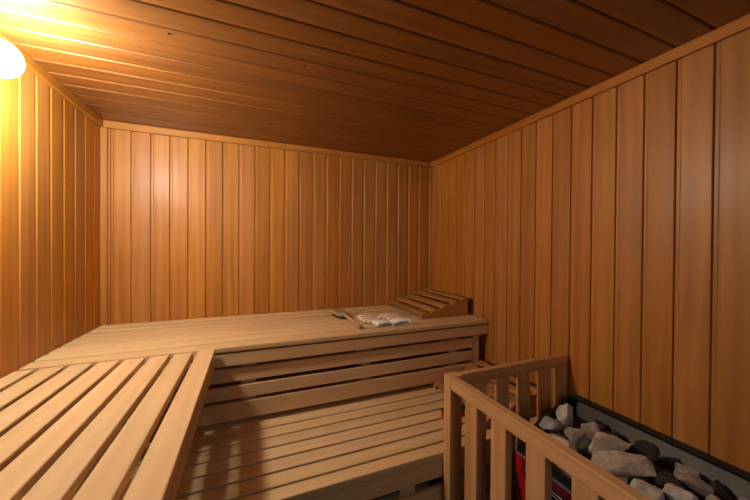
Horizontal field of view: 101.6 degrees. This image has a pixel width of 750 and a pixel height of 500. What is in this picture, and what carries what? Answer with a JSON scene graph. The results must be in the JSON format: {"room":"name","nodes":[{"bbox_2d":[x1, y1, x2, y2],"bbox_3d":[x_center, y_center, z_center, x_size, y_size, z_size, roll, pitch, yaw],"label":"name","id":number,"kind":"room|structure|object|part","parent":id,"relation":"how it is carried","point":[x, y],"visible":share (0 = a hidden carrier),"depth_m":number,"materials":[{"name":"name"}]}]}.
{"room":"spa","nodes":[
{"label":"spa","id":0,"kind":"room"},
{"bbox_2d":[0,67,100,378],"bbox_3d":[-1.103,0.302,0.471,0.025,2.125,2.938,0,0,-22],"label":"wall","id":1,"kind":"structure","parent":0,"point":[50,149],"depth_m":1.33,"materials":[{"name":"brown wood"}]},
{"bbox_2d":[0,39,24,77],"bbox_3d":[-1.184,-0.586,0.929,0.164,0.132,0.132,0,0,-22],"label":"wall lamp","id":2,"kind":"object","parent":1,"relation":"attached to","point":[12,64],"visible":1,"depth_m":0.94,"materials":[{"name":"white ceramic"}]},
{"bbox_2d":[0,32,102,126],"bbox_3d":[-1.074,-0.739,0.464,0.016,0.043,2.922,0,0,-22],"label":"trim","id":3,"kind":"structure","parent":1,"relation":"attached to","point":[30,64],"depth_m":1.37,"materials":[{"name":"brown wood"}]},
{"bbox_2d":[108,128,429,418],"bbox_3d":[-0.582,0.291,2.282,2.304,2.125,0.025,0,0,-22],"label":"wall","id":4,"kind":"structure","parent":0,"point":[197,228],"depth_m":2.16,"materials":[{"name":"brown wood"}]},
{"bbox_2d":[100,127,107,324],"bbox_3d":[-1.623,-0.141,1.832,0.034,1.182,0.016,0,0,-22],"label":"trim","id":5,"kind":"structure","parent":4,"relation":"attached to","point":[103,131],"depth_m":1.82,"materials":[{"name":"brown wood"}]},
{"bbox_2d":[103,120,431,167],"bbox_3d":[-0.568,-0.749,2.255,2.304,0.043,0.016,0,0,-22],"label":"trim","id":6,"kind":"structure","parent":4,"relation":"attached to","point":[107,124],"depth_m":2.13,"materials":[{"name":"brown wood"}]},
{"bbox_2d":[429,168,431,298],"bbox_3d":[0.489,-0.133,2.694,0.012,1.182,0.012,0,0,-22],"label":"trim","id":7,"kind":"structure","parent":4,"relation":"attached to","point":[430,168],"depth_m":2.69,"materials":[{"name":"brown wood"}]},
{"bbox_2d":[0,0,749,161],"bbox_3d":[-0.017,-0.768,0.902,2.344,0.028,2.938,0,0,-22],"label":"ceiling","id":8,"kind":"structure","parent":0,"point":[417,80],"depth_m":1.20,"materials":[{"name":"brown wood"}]},
{"bbox_2d":[371,460,514,499],"bbox_3d":[-0.029,1.393,0.914,2.344,0.050,2.988,0,0,-22],"label":"floor","id":9,"kind":"structure","parent":0,"point":[438,480],"depth_m":1.76,"materials":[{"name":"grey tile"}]},
{"bbox_2d":[0,349,214,499],"bbox_3d":[-0.657,0.918,0.308,0.678,0.900,2.148,0,0,-22],"label":"bench","id":10,"kind":"object","parent":9,"relation":"on","point":[56,423],"visible":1,"depth_m":0.80,"materials":[{"name":"brown wood"}]},
{"bbox_2d":[18,303,487,442],"bbox_3d":[-0.446,0.907,1.941,2.302,0.900,0.714,0,0,-22],"label":"bench","id":11,"kind":"object","parent":9,"relation":"on","point":[246,341],"visible":0.66,"depth_m":1.66,"materials":[{"name":"brown wood"}]},
{"bbox_3d":[-0.443,0.471,1.938,2.302,0.028,0.714,0,0,-22],"label":"seat","id":12,"kind":"part","parent":11,"relation":"part of","materials":[{"name":"brown wood"}]},
{"bbox_3d":[-0.373,0.700,1.613,2.187,0.251,0.020,0,0,-22],"label":"skirt panel","id":13,"kind":"part","parent":11,"relation":"part of","materials":[{"name":"brown wood"}]},
{"bbox_2d":[331,308,361,328],"bbox_3d":[-0.187,0.438,1.989,0.092,0.045,0.480,0,0,-26],"label":"bath brush","id":14,"kind":"object","parent":11,"relation":"on","point":[338,313],"visible":1,"depth_m":2.02,"materials":[{"name":"brown wood"}]},
{"bbox_3d":[-0.145,0.437,1.902,0.028,0.041,0.287,0,0,-26],"label":"handle","id":15,"kind":"part","parent":14,"relation":"part of","materials":[{"name":"brown wood"}]},
{"bbox_2d":[357,313,393,326],"bbox_3d":[-0.010,0.440,1.937,0.124,0.041,0.332,0,1,-35],"label":"towel","id":16,"kind":"object","parent":11,"relation":"on","point":[364,317],"visible":1,"depth_m":1.88,"materials":[{"name":"white fabric"}]},
{"bbox_2d":[376,312,411,324],"bbox_3d":[0.110,0.440,1.996,0.148,0.041,0.332,0,0,-25],"label":"mitt","id":17,"kind":"object","parent":11,"relation":"on","point":[396,318],"visible":0.86,"depth_m":1.94,"materials":[{"name":"white fabric"}]},
{"bbox_2d":[388,288,472,318],"bbox_3d":[0.402,0.397,2.351,0.420,0.126,0.535,0,0,-22],"label":"headrest cover","id":18,"kind":"object","parent":11,"relation":"on","point":[451,305],"visible":1,"depth_m":2.20,"materials":[{"name":"brown wood"}]},
{"bbox_3d":[0.468,0.963,2.063,0.048,0.800,0.040,0,0,-22],"label":"leg","id":19,"kind":"part","parent":11,"relation":"part of","materials":[{"name":"brown wood"}]},
{"bbox_3d":[0.661,0.707,2.050,0.051,0.294,0.045,0,0,-22],"label":"leg","id":20,"kind":"part","parent":11,"relation":"part of","materials":[{"name":"brown wood"}]},
{"bbox_2d":[78,381,535,499],"bbox_3d":[-0.233,1.108,1.417,2.302,0.510,0.610,0,0,-22],"label":"bench","id":21,"kind":"object","parent":9,"relation":"on","point":[368,447],"visible":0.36,"depth_m":1.30,"materials":[{"name":"brown wood"}]},
{"bbox_3d":[0.134,1.125,1.293,0.060,0.482,0.036,0,0,-22],"label":"leg","id":22,"kind":"part","parent":21,"relation":"part of","materials":[{"name":"brown wood"}]},
{"bbox_2d":[441,403,464,417],"bbox_3d":[0.411,0.834,1.574,0.144,0.044,0.048,0,0,-22],"label":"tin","id":23,"kind":"object","parent":21,"relation":"on","point":[463,404],"visible":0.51,"depth_m":1.57,"materials":[{"name":"red metal"}]},
{"bbox_3d":[0.411,0.818,1.574,0.144,0.012,0.048,0,0,-22],"label":"lid","id":24,"kind":"part","parent":23,"relation":"part of","materials":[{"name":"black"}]},
{"bbox_3d":[-0.127,1.162,1.156,2.302,0.297,0.020,0,0,-22],"label":"skirt panel","id":25,"kind":"part","parent":21,"relation":"part of","materials":[{"name":"brown wood"}]},
{"bbox_2d":[433,360,536,427],"bbox_3d":[0.641,0.793,1.756,0.420,0.126,0.455,0,0,-22],"label":"headrest cover","id":26,"kind":"object","parent":21,"relation":"on","point":[439,384],"visible":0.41,"depth_m":1.68,"materials":[{"name":"brown wood"}]},
{"bbox_2d":[443,354,651,499],"bbox_3d":[0.788,0.949,1.000,0.706,0.847,0.920,0,0,-22],"label":"guard rail","id":27,"kind":"object","parent":9,"relation":"on","point":[590,481],"visible":0.97,"depth_m":1.11,"materials":[{"name":"brown wood"}]},
{"bbox_3d":[0.324,0.944,1.283,0.060,0.847,0.045,0,0,-22],"label":"corner post","id":28,"kind":"part","parent":27,"relation":"part of","materials":[{"name":"brown wood"}]},
{"bbox_3d":[0.654,0.547,1.413,0.645,0.050,0.029,0,0,-22],"label":"rail","id":29,"kind":"part","parent":27,"relation":"part of","materials":[{"name":"brown wood"}]},
{"bbox_3d":[0.922,0.971,1.527,0.060,0.797,0.029,0,0,-22],"label":"post","id":30,"kind":"part","parent":27,"relation":"part of","materials":[{"name":"brown wood"}]},
{"bbox_2d":[515,394,749,499],"bbox_3d":[0.856,1.002,0.997,0.580,0.743,0.823,0,0,-22],"label":"heater","id":31,"kind":"object","parent":9,"relation":"on","point":[736,481],"depth_m":1.06,"materials":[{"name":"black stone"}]},
{"bbox_3d":[0.576,1.001,1.122,0.137,0.539,0.032,0,0,-22],"label":"corner panel","id":32,"kind":"part","parent":31,"relation":"part of","materials":[{"name":"red metal"}]},
{"bbox_3d":[0.680,0.678,1.183,0.084,0.060,0.058,1,0,24],"label":"heater stone","id":33,"kind":"part","parent":31,"relation":"part of","materials":[{"name":"grey stone"}]},
{"bbox_3d":[0.711,0.741,1.195,0.061,0.047,0.058,1,0,21],"label":"heater stone","id":34,"kind":"part","parent":31,"relation":"part of","materials":[{"name":"grey stone"}]},
{"bbox_3d":[0.615,0.738,1.002,0.072,0.060,0.079,0,1,-42],"label":"heater stone","id":35,"kind":"part","parent":31,"relation":"part of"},
{"bbox_3d":[0.780,0.683,1.266,0.088,0.110,0.057,0,1,-42],"label":"heater stone","id":36,"kind":"part","parent":31,"relation":"part of","materials":[{"name":"grey stone"}]},
{"bbox_3d":[0.858,0.741,1.257,0.060,0.044,0.076,0,1,-38],"label":"heater stone","id":37,"kind":"part","parent":31,"relation":"part of","materials":[{"name":"black stone"}]},
{"bbox_3d":[0.740,0.684,1.123,0.079,0.076,0.074,0,0,-22],"label":"heater stone","id":38,"kind":"part","parent":31,"relation":"part of","materials":[{"name":"grey stone"}]},
{"bbox_3d":[0.764,0.742,1.069,0.077,0.066,0.083,1,1,33],"label":"heater stone","id":39,"kind":"part","parent":31,"relation":"part of","materials":[{"name":"black stone"}]},
{"bbox_3d":[0.934,0.744,1.284,0.057,0.049,0.059,0,0,-22],"label":"heater stone","id":40,"kind":"part","parent":31,"relation":"part of","materials":[{"name":"black stone"}]},
{"bbox_3d":[0.821,0.680,1.075,0.131,0.072,0.076,0,0,2],"label":"heater stone","id":41,"kind":"part","parent":31,"relation":"part of","materials":[{"name":"grey stone"}]},
{"bbox_3d":[0.950,0.741,1.226,0.077,0.044,0.046,0,1,-39],"label":"heater stone","id":42,"kind":"part","parent":31,"relation":"part of","materials":[{"name":"black stone"}]},
{"bbox_3d":[0.785,0.743,1.000,0.081,0.053,0.065,1,1,34],"label":"heater stone","id":43,"kind":"part","parent":31,"relation":"part of","materials":[{"name":"grey stone"}]},
{"bbox_3d":[0.772,0.672,0.969,0.211,0.053,0.092,0,0,-3],"label":"heater stone","id":44,"kind":"part","parent":31,"relation":"part of","materials":[{"name":"grey stone"}]},
{"bbox_3d":[0.946,0.717,1.079,0.092,0.100,0.067,0,0,15],"label":"heater stone","id":45,"kind":"part","parent":31,"relation":"part of","materials":[{"name":"black stone"}]},
{"bbox_3d":[0.900,0.727,0.950,0.106,0.080,0.081,0,0,16],"label":"heater stone","id":46,"kind":"part","parent":31,"relation":"part of","materials":[{"name":"stone"}]},
{"bbox_3d":[1.027,0.743,1.014,0.063,0.043,0.069,0,0,-22],"label":"heater stone","id":47,"kind":"part","parent":31,"relation":"part of","materials":[{"name":"grey stone"}]},
{"bbox_3d":[0.968,0.711,0.929,0.087,0.048,0.071,1,1,33],"label":"heater stone","id":48,"kind":"part","parent":31,"relation":"part of","materials":[{"name":"grey stone"}]},
{"bbox_3d":[1.065,0.745,0.943,0.054,0.045,0.057,0,0,-4],"label":"heater stone","id":49,"kind":"part","parent":31,"relation":"part of","materials":[{"name":"black stone"}]},
{"bbox_3d":[1.089,0.747,0.874,0.058,0.048,0.070,0,0,-22],"label":"heater stone","id":50,"kind":"part","parent":31,"relation":"part of","materials":[{"name":"grey stone"}]},
{"bbox_3d":[0.805,0.743,1.164,0.052,0.048,0.067,0,0,-22],"label":"heater stone","id":51,"kind":"object","parent":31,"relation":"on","visible":0},
{"bbox_2d":[580,422,600,439],"bbox_3d":[0.819,0.685,1.163,0.064,0.066,0.064,0,1,-45],"label":"stone","id":52,"kind":"object","parent":51,"relation":"on","point":[591,428],"visible":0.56,"depth_m":1.15,"materials":[{"name":"grey stone"}]},
{"bbox_3d":[0.955,0.746,0.821,0.087,0.060,0.066,0,0,-22],"label":"heater stone","id":53,"kind":"object","parent":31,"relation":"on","visible":0},
{"bbox_2d":[706,493,720,499],"bbox_3d":[0.956,0.706,0.849,0.043,0.038,0.044,0,0,-9],"label":"stone","id":54,"kind":"object","parent":53,"relation":"on","point":[711,496],"visible":1,"depth_m":0.85,"materials":[{"name":"grey stone"}]},
{"bbox_3d":[0.858,0.745,0.855,0.066,0.049,0.068,0,0,-22],"label":"heater stone","id":55,"kind":"object","parent":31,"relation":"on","visible":0},
{"bbox_2d":[662,483,697,499],"bbox_3d":[0.843,0.693,0.850,0.080,0.069,0.077,0,0,-22],"label":"stone","id":56,"kind":"object","parent":55,"relation":"on","point":[671,491],"visible":0.9,"depth_m":0.84,"materials":[{"name":"grey stone"}]},
{"bbox_3d":[0.658,0.743,1.104,0.055,0.050,0.069,0,0,-22],"label":"heater stone","id":57,"kind":"object","parent":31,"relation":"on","visible":0},
{"bbox_2d":[552,434,576,451],"bbox_3d":[0.652,0.684,1.066,0.106,0.064,0.081,0,0,-22],"label":"stone","id":58,"kind":"object","parent":57,"relation":"on","point":[563,440],"visible":0.35,"depth_m":1.05,"materials":[{"name":"grey stone"}]},
{"bbox_3d":[0.786,0.745,0.823,0.069,0.049,0.064,0,0,-22],"label":"heater stone","id":59,"kind":"object","parent":31,"relation":"on","visible":0},
{"bbox_2d":[630,478,664,499],"bbox_3d":[0.755,0.685,0.850,0.078,0.073,0.084,0,0,-22],"label":"stone","id":60,"kind":"object","parent":59,"relation":"on","point":[653,492],"visible":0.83,"depth_m":0.83,"materials":[{"name":"grey stone"}]},
{"bbox_2d":[430,28,749,472],"bbox_3d":[1.055,0.309,1.349,0.025,2.125,2.938,0,0,-22],"label":"wall","id":61,"kind":"structure","parent":0,"point":[608,232],"depth_m":1.28,"materials":[{"name":"brown wood"}]},
{"bbox_2d":[431,13,749,166],"bbox_3d":[1.046,-0.732,1.326,0.016,0.043,2.922,0,0,-22],"label":"trim","id":62,"kind":"structure","parent":61,"relation":"attached to","point":[741,24],"depth_m":1.29,"materials":[{"name":"brown wood"}]}
]}

